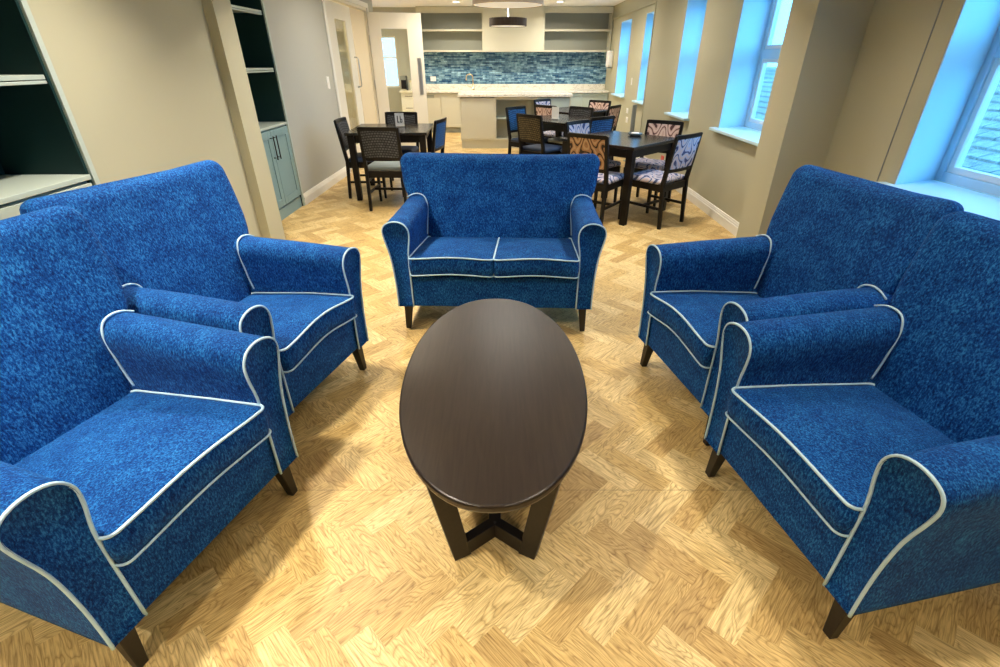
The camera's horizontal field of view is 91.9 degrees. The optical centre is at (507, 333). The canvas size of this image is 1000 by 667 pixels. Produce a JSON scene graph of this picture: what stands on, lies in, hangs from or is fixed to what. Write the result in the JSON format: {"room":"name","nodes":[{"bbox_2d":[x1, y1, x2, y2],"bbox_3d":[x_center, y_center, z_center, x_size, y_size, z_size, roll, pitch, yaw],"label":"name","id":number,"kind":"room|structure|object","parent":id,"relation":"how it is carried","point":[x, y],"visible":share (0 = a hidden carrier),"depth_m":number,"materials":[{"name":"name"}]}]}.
{"room":"care facility","nodes":[
{"label":"care facility","id":0,"kind":"room"},
{"bbox_2d":[27,0,285,239],"bbox_3d":[-2.575,-0.630,1.614,0.950,2.550,8.230,0,29,0],"label":"wall","id":1,"kind":"structure","parent":0,"point":[148,86],"depth_m":3.02,"materials":[{"name":"beige paint"}]},
{"bbox_2d":[263,0,378,192],"bbox_3d":[-2.523,-3.804,7.229,0.154,2.550,4.670,0,29,0],"label":"wall","id":2,"kind":"structure","parent":0,"point":[297,28],"depth_m":5.91,"materials":[{"name":"grey paint"}]},
{"bbox_2d":[303,166,346,204],"bbox_3d":[-2.437,-2.057,6.597,0.018,0.130,1.850,0,29,0],"label":"baseboard","id":3,"kind":"structure","parent":2,"relation":"attached to","point":[310,195],"depth_m":6.40,"materials":[{"name":"white wood"}]},
{"bbox_2d":[326,76,330,88],"bbox_3d":[-2.439,-3.405,6.575,0.014,0.150,0.090,0,29,0],"label":"light switch","id":4,"kind":"object","parent":2,"relation":"attached to","point":[327,78],"visible":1,"depth_m":6.57,"materials":[{"name":"white plastic"}]},
{"bbox_2d":[325,0,364,168],"bbox_3d":[-2.463,-3.803,7.534,0.118,2.230,1.300,0,29,0],"label":"door","id":5,"kind":"structure","parent":2,"relation":"in","point":[338,15],"depth_m":7.46,"materials":[{"name":"white paint"}]},
{"bbox_2d":[322,0,368,172],"bbox_3d":[-2.436,-4.077,7.896,0.021,2.370,2.420,0,29,0],"label":"trim","id":6,"kind":"structure","parent":2,"relation":"attached to","point":[358,2],"depth_m":6.78,"materials":[{"name":"white wood"}]},
{"bbox_2d":[329,0,379,123],"bbox_3d":[-2.523,-4.046,7.913,0.154,2.300,2.280,0,29,0],"label":"trim","id":7,"kind":"structure","parent":2,"relation":"attached to","point":[342,2],"depth_m":8.50,"materials":[{"name":"white paint"}]},
{"bbox_2d":[349,7,376,123],"bbox_3d":[-2.500,-4.345,8.491,0.044,2.230,0.860,0,29,0],"label":"door","id":8,"kind":"structure","parent":2,"relation":"in","point":[357,17],"depth_m":8.31,"materials":[{"name":"beige laminate"}]},
{"bbox_2d":[367,12,428,147],"bbox_3d":[-1.999,-4.628,8.993,0.932,2.230,0.052,-7,30,-12],"label":"door","id":9,"kind":"structure","parent":2,"relation":"in","point":[377,21],"depth_m":8.77,"materials":[{"name":"white paint"}]},
{"bbox_2d":[372,7,415,111],"bbox_3d":[-0.475,-6.244,11.547,6.750,2.550,0.150,0,29,0],"label":"wall","id":10,"kind":"structure","parent":0,"point":[395,102],"depth_m":11.30,"materials":[{"name":"grey paint"}]},
{"bbox_2d":[382,36,399,86],"bbox_3d":[-2.790,-6.418,11.449,0.380,1.050,0.050,0,29,0],"label":"window","id":11,"kind":"structure","parent":10,"relation":"in","point":[398,85],"depth_m":11.39,"materials":[{"name":"white glass"}]},
{"bbox_2d":[415,6,483,51],"bbox_3d":[-1.285,-6.850,10.915,1.470,0.868,0.345,0,29,0],"label":"wall shelf unit","id":12,"kind":"object","parent":10,"relation":"attached to","point":[444,28],"visible":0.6,"depth_m":10.99,"materials":[{"name":"grey paint"}]},
{"bbox_2d":[483,6,543,51],"bbox_3d":[0.120,-6.829,10.878,1.340,0.868,0.420,0,29,0],"label":"box","id":13,"kind":"object","parent":10,"relation":"attached to","point":[529,38],"visible":0.76,"depth_m":10.73,"materials":[{"name":"beige paint"}]},
{"bbox_2d":[423,52,606,83],"bbox_3d":[0.155,-6.274,11.438,4.350,0.670,0.012,0,29,0],"label":"backsplash","id":14,"kind":"structure","parent":10,"relation":"attached to","point":[448,67],"depth_m":11.42,"materials":[{"name":"blue tile"}]},
{"bbox_2d":[543,6,613,51],"bbox_3d":[1.550,-6.850,10.915,1.520,0.868,0.345,0,29,0],"label":"wall shelf unit","id":15,"kind":"object","parent":10,"relation":"attached to","point":[566,28],"visible":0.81,"depth_m":10.98,"materials":[{"name":"grey paint"}]},
{"bbox_2d":[372,0,624,6],"bbox_3d":[-0.475,-3.597,4.170,6.750,0.100,15.600,0,29,0],"label":"ceiling","id":16,"kind":"structure","parent":0,"point":[375,3],"depth_m":10.13,"materials":[{"name":"white paint"}]},
{"bbox_2d":[472,0,543,8],"bbox_3d":[0.000,-3.559,4.765,0.720,0.549,0.720,0,29,0],"label":"drum pendant","id":17,"kind":"object","parent":16,"relation":"hanging from","point":[495,4],"visible":1,"depth_m":4.86,"materials":[{"name":"beige"}]},
{"bbox_2d":[474,2,541,7],"bbox_3d":[0.000,-3.328,4.896,0.704,0.006,0.704,0,29,0],"label":"diffuser","id":18,"kind":"object","parent":17,"relation":"attached to","point":[477,4],"depth_m":4.87,"materials":[{"name":"white plastic"}]},
{"bbox_2d":[489,17,526,26],"bbox_3d":[0.000,-5.179,7.641,0.600,0.559,0.600,0,29,0],"label":"drum pendant","id":19,"kind":"object","parent":16,"relation":"hanging from","point":[494,21],"visible":0.99,"depth_m":7.54,"materials":[{"name":"brown"}]},
{"bbox_2d":[492,25,523,26],"bbox_3d":[0.000,-4.943,7.774,0.584,0.006,0.584,0,29,0],"label":"diffuser","id":20,"kind":"object","parent":19,"relation":"attached to","point":[492,25],"depth_m":7.78,"materials":[{"name":"white plastic"}]},
{"bbox_2d":[0,132,999,666],"bbox_3d":[-0.475,-1.312,5.461,6.750,0.050,15.600,0,29,0],"label":"floor","id":21,"kind":"structure","parent":0,"point":[644,558],"depth_m":1.67,"materials":[{"name":"brown wood"}]},
{"bbox_2d":[0,0,100,219],"bbox_3d":[-2.392,-0.138,0.744,0.457,2.548,3.832,0,29,0],"label":"shelving","id":22,"kind":"object","parent":21,"relation":"on","point":[43,150],"visible":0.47,"depth_m":2.35,"materials":[{"name":"teal paint"}]},
{"bbox_2d":[0,174,90,204],"bbox_3d":[-2.381,0.114,0.871,0.437,0.025,3.768,0,29,0],"label":"countertop","id":23,"kind":"structure","parent":22,"relation":"on","point":[13,187],"depth_m":2.34,"materials":[{"name":"grey paint"}]},
{"bbox_2d":[0,206,298,666],"bbox_3d":[-1.321,0.276,1.505,0.888,1.087,0.909,9,31,15],"label":"armchair","id":24,"kind":"object","parent":21,"relation":"on","point":[130,441],"visible":1,"depth_m":1.53,"materials":[{"name":"blue fabric"}]},
{"bbox_2d":[14,392,268,562],"bbox_3d":[-1.205,0.384,1.526,0.640,0.154,0.556,9,31,15],"label":"seat cushion","id":25,"kind":"object","parent":24,"relation":"on","point":[139,462],"depth_m":1.47,"materials":[{"name":"blue fabric"}]},
{"bbox_2d":[19,160,368,416],"bbox_3d":[-1.264,-0.160,2.276,0.888,1.087,0.909,8,30,13],"label":"armchair","id":26,"kind":"object","parent":21,"relation":"on","point":[178,242],"visible":0.74,"depth_m":2.25,"materials":[{"name":"blue fabric"}]},
{"bbox_2d":[239,293,355,370],"bbox_3d":[-1.147,-0.056,2.299,0.640,0.160,0.556,8,30,13],"label":"seat cushion","id":27,"kind":"object","parent":26,"relation":"on","point":[303,323],"depth_m":2.23,"materials":[{"name":"blue fabric"}]},
{"bbox_2d":[230,0,304,220],"bbox_3d":[-2.633,-2.308,4.584,0.474,2.548,1.403,0,29,0],"label":"shelving","id":28,"kind":"object","parent":21,"relation":"on","point":[250,17],"visible":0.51,"depth_m":5.11,"materials":[{"name":"teal paint"}]},
{"bbox_2d":[258,122,286,130],"bbox_3d":[-2.642,-1.991,4.747,0.416,0.025,1.339,0,29,0],"label":"countertop","id":29,"kind":"structure","parent":28,"relation":"on","point":[263,126],"depth_m":5.09,"materials":[{"name":"grey paint"}]},
{"bbox_2d":[333,117,392,198],"bbox_3d":[-1.788,-2.201,6.065,0.546,0.906,0.450,0,29,-1],"label":"dining chair","id":30,"kind":"object","parent":21,"relation":"on","point":[341,124],"visible":0.54,"depth_m":5.91,"materials":[{"name":"black wood"}]},
{"bbox_2d":[357,127,406,210],"bbox_3d":[-1.369,-1.905,5.542,0.450,0.906,0.546,1,29,2],"label":"dining chair","id":31,"kind":"object","parent":21,"relation":"on","point":[380,145],"visible":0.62,"depth_m":5.27,"materials":[{"name":"black"}]},
{"bbox_2d":[344,123,432,200],"bbox_3d":[-1.445,-2.216,6.214,0.950,0.785,0.950,-1,30,-3],"label":"dining table","id":32,"kind":"object","parent":21,"relation":"on","point":[411,132],"visible":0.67,"depth_m":5.79,"materials":[{"name":"black wood"}]},
{"bbox_2d":[394,113,404,126],"bbox_3d":[-1.360,-2.677,6.068,0.110,0.160,0.060,-4,30,-7],"label":"table sign","id":33,"kind":"object","parent":32,"relation":"on","point":[399,117],"visible":0.94,"depth_m":6.06,"materials":[{"name":"white paper"}]},
{"bbox_2d":[385,112,419,182],"bbox_3d":[-1.466,-2.503,6.601,0.450,0.906,0.546,1,29,2],"label":"dining chair","id":34,"kind":"object","parent":21,"relation":"on","point":[409,117],"visible":0.38,"depth_m":6.60,"materials":[{"name":"black wood"}]},
{"bbox_2d":[401,93,413,111],"bbox_3d":[-2.300,-5.316,11.626,0.356,0.858,0.606,0,29,0],"label":"base cabinet","id":35,"kind":"object","parent":21,"relation":"on","point":[407,98],"visible":0.41,"depth_m":11.28,"materials":[{"name":"beige wood"}]},
{"bbox_2d":[399,84,608,92],"bbox_3d":[-0.090,-5.759,11.370,4.820,0.160,0.625,0,29,0],"label":"countertop","id":36,"kind":"structure","parent":35,"relation":"on","point":[430,88],"depth_m":11.59,"materials":[{"name":"stone"}]},
{"bbox_2d":[399,76,407,90],"bbox_3d":[-2.430,-5.849,11.305,0.120,0.300,0.300,0,29,0],"label":"coffee machine","id":37,"kind":"object","parent":36,"relation":"on","point":[404,83],"visible":0.99,"depth_m":11.26,"materials":[{"name":"black plastic"}]},
{"bbox_2d":[466,74,474,89],"bbox_3d":[-0.900,-5.963,11.464,0.203,0.344,0.077,-3,30,-5],"label":"tap","id":38,"kind":"object","parent":36,"relation":"on","point":[472,87],"visible":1,"depth_m":11.47,"materials":[{"name":"gold metal"}]},
{"bbox_2d":[400,117,446,196],"bbox_3d":[-1.049,-2.210,6.081,0.546,0.906,0.450,5,30,9],"label":"dining chair","id":39,"kind":"object","parent":21,"relation":"on","point":[439,129],"visible":0.32,"depth_m":5.84,"materials":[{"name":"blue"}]},
{"bbox_2d":[426,93,441,131],"bbox_3d":[-1.830,-5.322,11.637,0.536,0.858,0.581,0,29,0],"label":"base cabinet","id":40,"kind":"object","parent":21,"relation":"on","point":[433,99],"visible":0.3,"depth_m":11.32,"materials":[{"name":"beige wood"}]},
{"bbox_2d":[441,93,460,131],"bbox_3d":[-1.305,-5.321,11.634,0.506,0.858,0.586,0,29,0],"label":"base cabinet","id":41,"kind":"object","parent":21,"relation":"on","point":[450,104],"visible":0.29,"depth_m":11.36,"materials":[{"name":"beige wood"}]},
{"bbox_2d":[399,299,587,560],"bbox_3d":[-0.055,0.343,2.026,0.704,0.450,1.344,0,29,-1],"label":"coffee table","id":42,"kind":"object","parent":21,"relation":"on","point":[493,406],"visible":1,"depth_m":1.69,"materials":[{"name":"brown wood"}]},
{"bbox_2d":[381,152,606,330],"bbox_3d":[-0.070,-0.625,3.215,1.356,0.974,0.858,1,29,2],"label":"loveseat","id":43,"kind":"object","parent":21,"relation":"on","point":[525,228],"visible":1,"depth_m":3.17,"materials":[{"name":"blue fabric"}]},
{"bbox_2d":[409,237,497,275],"bbox_3d":[-0.326,-0.536,3.155,0.511,0.154,0.640,1,29,2],"label":"seat cushion","id":44,"kind":"object","parent":43,"relation":"on","point":[428,256],"depth_m":2.90,"materials":[{"name":"blue fabric"}]},
{"bbox_2d":[494,238,578,277],"bbox_3d":[0.178,-0.526,3.138,0.511,0.154,0.640,1,29,2],"label":"seat cushion","id":45,"kind":"object","parent":43,"relation":"on","point":[513,257],"depth_m":2.88,"materials":[{"name":"blue fabric"}]},
{"bbox_2d":[457,92,572,147],"bbox_3d":[0.135,-4.253,9.634,2.160,0.965,0.840,0,29,0],"label":"kitchen island","id":46,"kind":"object","parent":21,"relation":"on","point":[483,122],"visible":0.59,"depth_m":9.31,"materials":[{"name":"beige wood"}]},
{"bbox_2d":[496,116,505,118],"bbox_3d":[0.145,-4.223,9.456,0.740,0.030,0.380,0,29,0],"label":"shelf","id":47,"kind":"object","parent":46,"relation":"attached to","point":[497,117],"depth_m":9.29,"materials":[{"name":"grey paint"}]},
{"bbox_2d":[505,106,548,153],"bbox_3d":[0.295,-2.966,7.419,0.546,0.906,0.450,24,37,36],"label":"dining chair","id":48,"kind":"object","parent":21,"relation":"on","point":[511,112],"visible":0.43,"depth_m":7.34,"materials":[{"name":"blue fabric"}]},
{"bbox_2d":[516,113,561,153],"bbox_3d":[0.444,-2.536,6.660,0.450,0.906,0.546,26,39,38],"label":"dining chair","id":49,"kind":"object","parent":21,"relation":"on","point":[529,127],"visible":0.59,"depth_m":6.42,"materials":[{"name":"black"}]},
{"bbox_2d":[533,99,550,130],"bbox_3d":[0.789,-3.749,8.806,0.450,0.906,0.546,-26,39,-38],"label":"dining chair","id":50,"kind":"object","parent":21,"relation":"on","point":[537,101],"visible":0.18,"depth_m":8.74,"materials":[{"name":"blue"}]},
{"bbox_2d":[535,104,562,137],"bbox_3d":[0.759,-3.276,7.968,0.450,0.906,0.546,26,39,38],"label":"dining chair","id":51,"kind":"object","parent":21,"relation":"on","point":[542,110],"visible":0.19,"depth_m":7.69,"materials":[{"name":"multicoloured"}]},
{"bbox_2d":[522,114,590,145],"bbox_3d":[0.800,-2.767,7.189,0.950,0.785,0.950,-26,39,-38],"label":"dining table","id":52,"kind":"object","parent":21,"relation":"on","point":[558,125],"visible":0.14,"depth_m":6.75,"materials":[{"name":"black wood"}]},
{"bbox_2d":[551,107,558,119],"bbox_3d":[0.670,-3.119,6.852,0.110,0.160,0.060,19,35,30],"label":"table sign","id":53,"kind":"object","parent":52,"relation":"on","point":[555,110],"visible":1,"depth_m":6.85,"materials":[{"name":"white paper"}]},
{"bbox_2d":[547,106,593,145],"bbox_3d":[0.941,-2.942,7.378,0.450,0.906,0.546,26,39,38],"label":"dining chair","id":54,"kind":"object","parent":21,"relation":"on","point":[573,110],"visible":0.19,"depth_m":7.30,"materials":[{"name":"black wood"}]},
{"bbox_2d":[571,93,581,106],"bbox_3d":[1.410,-5.321,11.634,0.616,0.858,0.586,0,29,0],"label":"base cabinet","id":55,"kind":"object","parent":21,"relation":"on","point":[576,100],"visible":0.25,"depth_m":11.24,"materials":[{"name":"grey paint"}]},
{"bbox_2d":[559,107,606,116],"bbox_3d":[1.100,-3.456,8.408,0.900,0.785,0.900,-26,39,-38],"label":"dining table","id":56,"kind":"object","parent":21,"relation":"on","point":[562,110],"visible":0.13,"depth_m":8.10,"materials":[{"name":"black wood"}]},
{"bbox_2d":[560,115,614,153],"bbox_3d":[1.038,-2.417,6.449,0.450,0.906,0.546,-21,36,-32],"label":"dining chair","id":57,"kind":"object","parent":21,"relation":"on","point":[605,123],"visible":0.28,"depth_m":6.08,"materials":[{"name":"blue fabric"}]},
{"bbox_2d":[565,119,620,208],"bbox_3d":[0.989,-2.008,5.724,0.450,0.906,0.546,-26,39,-38],"label":"dining chair","id":58,"kind":"object","parent":21,"relation":"on","point":[583,126],"visible":0.22,"depth_m":5.66,"materials":[{"name":"black"}]},
{"bbox_2d":[581,93,607,106],"bbox_3d":[2.015,-5.321,11.634,0.586,0.858,0.586,0,29,0],"label":"base cabinet","id":59,"kind":"object","parent":21,"relation":"on","point":[586,97],"visible":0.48,"depth_m":11.22,"materials":[{"name":"grey paint"}]},
{"bbox_2d":[567,132,623,223],"bbox_3d":[0.910,-1.611,5.022,0.450,0.906,0.546,20,35,32],"label":"dining chair","id":60,"kind":"object","parent":21,"relation":"on","point":[577,143],"visible":0.47,"depth_m":4.74,"materials":[{"name":"black"}]},
{"bbox_2d":[588,100,611,109],"bbox_3d":[1.458,-3.608,8.557,0.450,0.906,0.546,24,37,36],"label":"dining chair","id":61,"kind":"object","parent":21,"relation":"on","point":[596,104],"visible":0.11,"depth_m":8.52,"materials":[{"name":"black"}]},
{"bbox_2d":[606,104,620,159],"bbox_3d":[1.471,-3.229,7.886,0.546,0.906,0.450,19,35,30],"label":"dining chair","id":62,"kind":"object","parent":21,"relation":"on","point":[612,110],"visible":0.17,"depth_m":7.60,"materials":[{"name":"black"}]},
{"bbox_2d":[560,130,674,225],"bbox_3d":[1.215,-1.773,5.430,0.930,0.785,0.930,-26,39,-38],"label":"dining table","id":63,"kind":"object","parent":21,"relation":"on","point":[621,144],"visible":0.66,"depth_m":5.00,"materials":[{"name":"black wood"}]},
{"bbox_2d":[628,132,641,135],"bbox_3d":[1.420,-2.229,5.402,0.160,0.035,0.160,10,31,17],"label":"dish","id":64,"kind":"object","parent":63,"relation":"on","point":[629,133],"visible":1,"depth_m":5.36,"materials":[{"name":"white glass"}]},
{"bbox_2d":[623,105,636,161],"bbox_3d":[2.080,-3.365,8.149,0.180,0.880,0.180,0,29,0],"label":"post","id":65,"kind":"object","parent":21,"relation":"on","point":[634,107],"visible":0.36,"depth_m":8.01,"materials":[{"name":"grey"}]},
{"bbox_2d":[623,119,683,209],"bbox_3d":[1.688,-1.996,5.703,0.450,0.906,0.546,21,36,32],"label":"dining chair","id":66,"kind":"object","parent":21,"relation":"on","point":[667,128],"visible":0.41,"depth_m":5.64,"materials":[{"name":"black"}]},
{"bbox_2d":[630,132,702,229],"bbox_3d":[1.583,-1.608,5.017,0.450,0.906,0.546,-22,36,-34],"label":"dining chair","id":67,"kind":"object","parent":21,"relation":"on","point":[684,149],"visible":0.88,"depth_m":4.87,"materials":[{"name":"black"}]},
{"bbox_2d":[638,165,963,445],"bbox_3d":[1.202,-0.158,2.287,0.885,1.074,0.842,-6,30,-10],"label":"armchair","id":68,"kind":"object","parent":21,"relation":"on","point":[833,241],"visible":0.74,"depth_m":2.23,"materials":[{"name":"blue fabric"}]},
{"bbox_2d":[648,292,761,366],"bbox_3d":[1.085,-0.064,2.313,0.640,0.160,0.556,-6,30,-10],"label":"seat cushion","id":69,"kind":"object","parent":68,"relation":"on","point":[691,319],"depth_m":2.24,"materials":[{"name":"blue fabric"}]},
{"bbox_2d":[704,211,999,638],"bbox_3d":[1.277,0.256,1.556,0.884,1.072,0.842,-6,30,-10],"label":"armchair","id":70,"kind":"object","parent":21,"relation":"on","point":[870,436],"visible":1,"depth_m":1.56,"materials":[{"name":"blue fabric"}]},
{"bbox_2d":[728,385,955,533],"bbox_3d":[1.160,0.352,1.583,0.640,0.154,0.556,-6,30,-10],"label":"seat cushion","id":71,"kind":"object","parent":70,"relation":"on","point":[828,442],"depth_m":1.55,"materials":[{"name":"blue fabric"}]},
{"bbox_2d":[605,0,997,237],"bbox_3d":[2.323,-2.443,4.822,0.794,2.550,15.600,0,29,0],"label":"wall","id":72,"kind":"structure","parent":0,"point":[846,70],"depth_m":3.33,"materials":[{"name":"beige paint"}]},
{"bbox_2d":[605,51,613,67],"bbox_3d":[2.265,-6.109,10.791,0.130,0.340,0.240,0,29,0],"label":"dispenser","id":73,"kind":"object","parent":72,"relation":"attached to","point":[610,54],"visible":1,"depth_m":10.70,"materials":[{"name":"white plastic"}]},
{"bbox_2d":[611,19,631,97],"bbox_3d":[2.462,-5.561,9.825,0.415,1.345,1.206,0,29,0],"label":"window","id":74,"kind":"structure","parent":72,"relation":"in","point":[626,25],"depth_m":10.24,"materials":[{"name":"blue paint"}]},
{"bbox_2d":[612,0,655,18],"bbox_3d":[2.315,-6.104,9.186,0.030,0.030,4.000,0,29,0],"label":"trim","id":75,"kind":"structure","parent":72,"relation":"attached to","point":[653,2],"depth_m":8.75,"materials":[{"name":"beige paint"}]},
{"bbox_2d":[632,11,653,104],"bbox_3d":[2.462,-4.611,8.145,0.415,1.345,0.946,0,29,0],"label":"window","id":76,"kind":"structure","parent":72,"relation":"in","point":[649,20],"depth_m":8.44,"materials":[{"name":"blue paint"}]},
{"bbox_2d":[639,0,656,131],"bbox_3d":[2.264,-4.232,7.866,0.012,2.430,0.040,0,29,0],"label":"trim","id":77,"kind":"structure","parent":72,"relation":"attached to","point":[656,0],"depth_m":7.80,"materials":[{"name":"beige paint"}]},
{"bbox_2d":[664,0,706,120],"bbox_3d":[2.433,-3.463,6.112,0.475,1.345,0.990,0,29,0],"label":"window","id":78,"kind":"structure","parent":72,"relation":"in","point":[696,9],"depth_m":6.45,"materials":[{"name":"blue paint"}]},
{"bbox_2d":[636,156,738,235],"bbox_3d":[2.261,-1.909,6.336,0.018,0.130,4.990,0,29,0],"label":"baseboard","id":79,"kind":"structure","parent":72,"relation":"attached to","point":[714,212],"depth_m":5.33,"materials":[{"name":"white wood"}]},
{"bbox_2d":[709,0,781,146],"bbox_3d":[2.433,-2.489,4.389,0.475,1.345,1.450,0,29,0],"label":"window","id":80,"kind":"structure","parent":72,"relation":"in","point":[753,49],"depth_m":4.95,"materials":[{"name":"blue paint"}]},
{"bbox_2d":[876,0,943,181],"bbox_3d":[2.268,-1.340,2.747,0.004,2.430,0.006,0,29,0],"label":"trim","id":81,"kind":"structure","parent":72,"relation":"attached to","point":[942,0],"depth_m":2.72,"materials":[{"name":"grey paint"}]},
{"bbox_2d":[878,0,999,220],"bbox_3d":[2.433,-1.104,1.938,0.475,1.345,1.620,0,29,0],"label":"window","id":82,"kind":"structure","parent":72,"relation":"in","point":[967,78],"depth_m":2.67,"materials":[{"name":"blue paint"}]},
{"label":"outside","id":83,"kind":"structure","parent":0,"visible":0},
{"bbox_2d":[752,67,999,197],"bbox_3d":[4.950,-0.951,6.423,2.700,4.377,18.120,0,29,0],"label":"neighbouring roof","id":84,"kind":"structure","parent":83,"point":[983,155],"depth_m":5.18,"materials":[{"name":"stone"}]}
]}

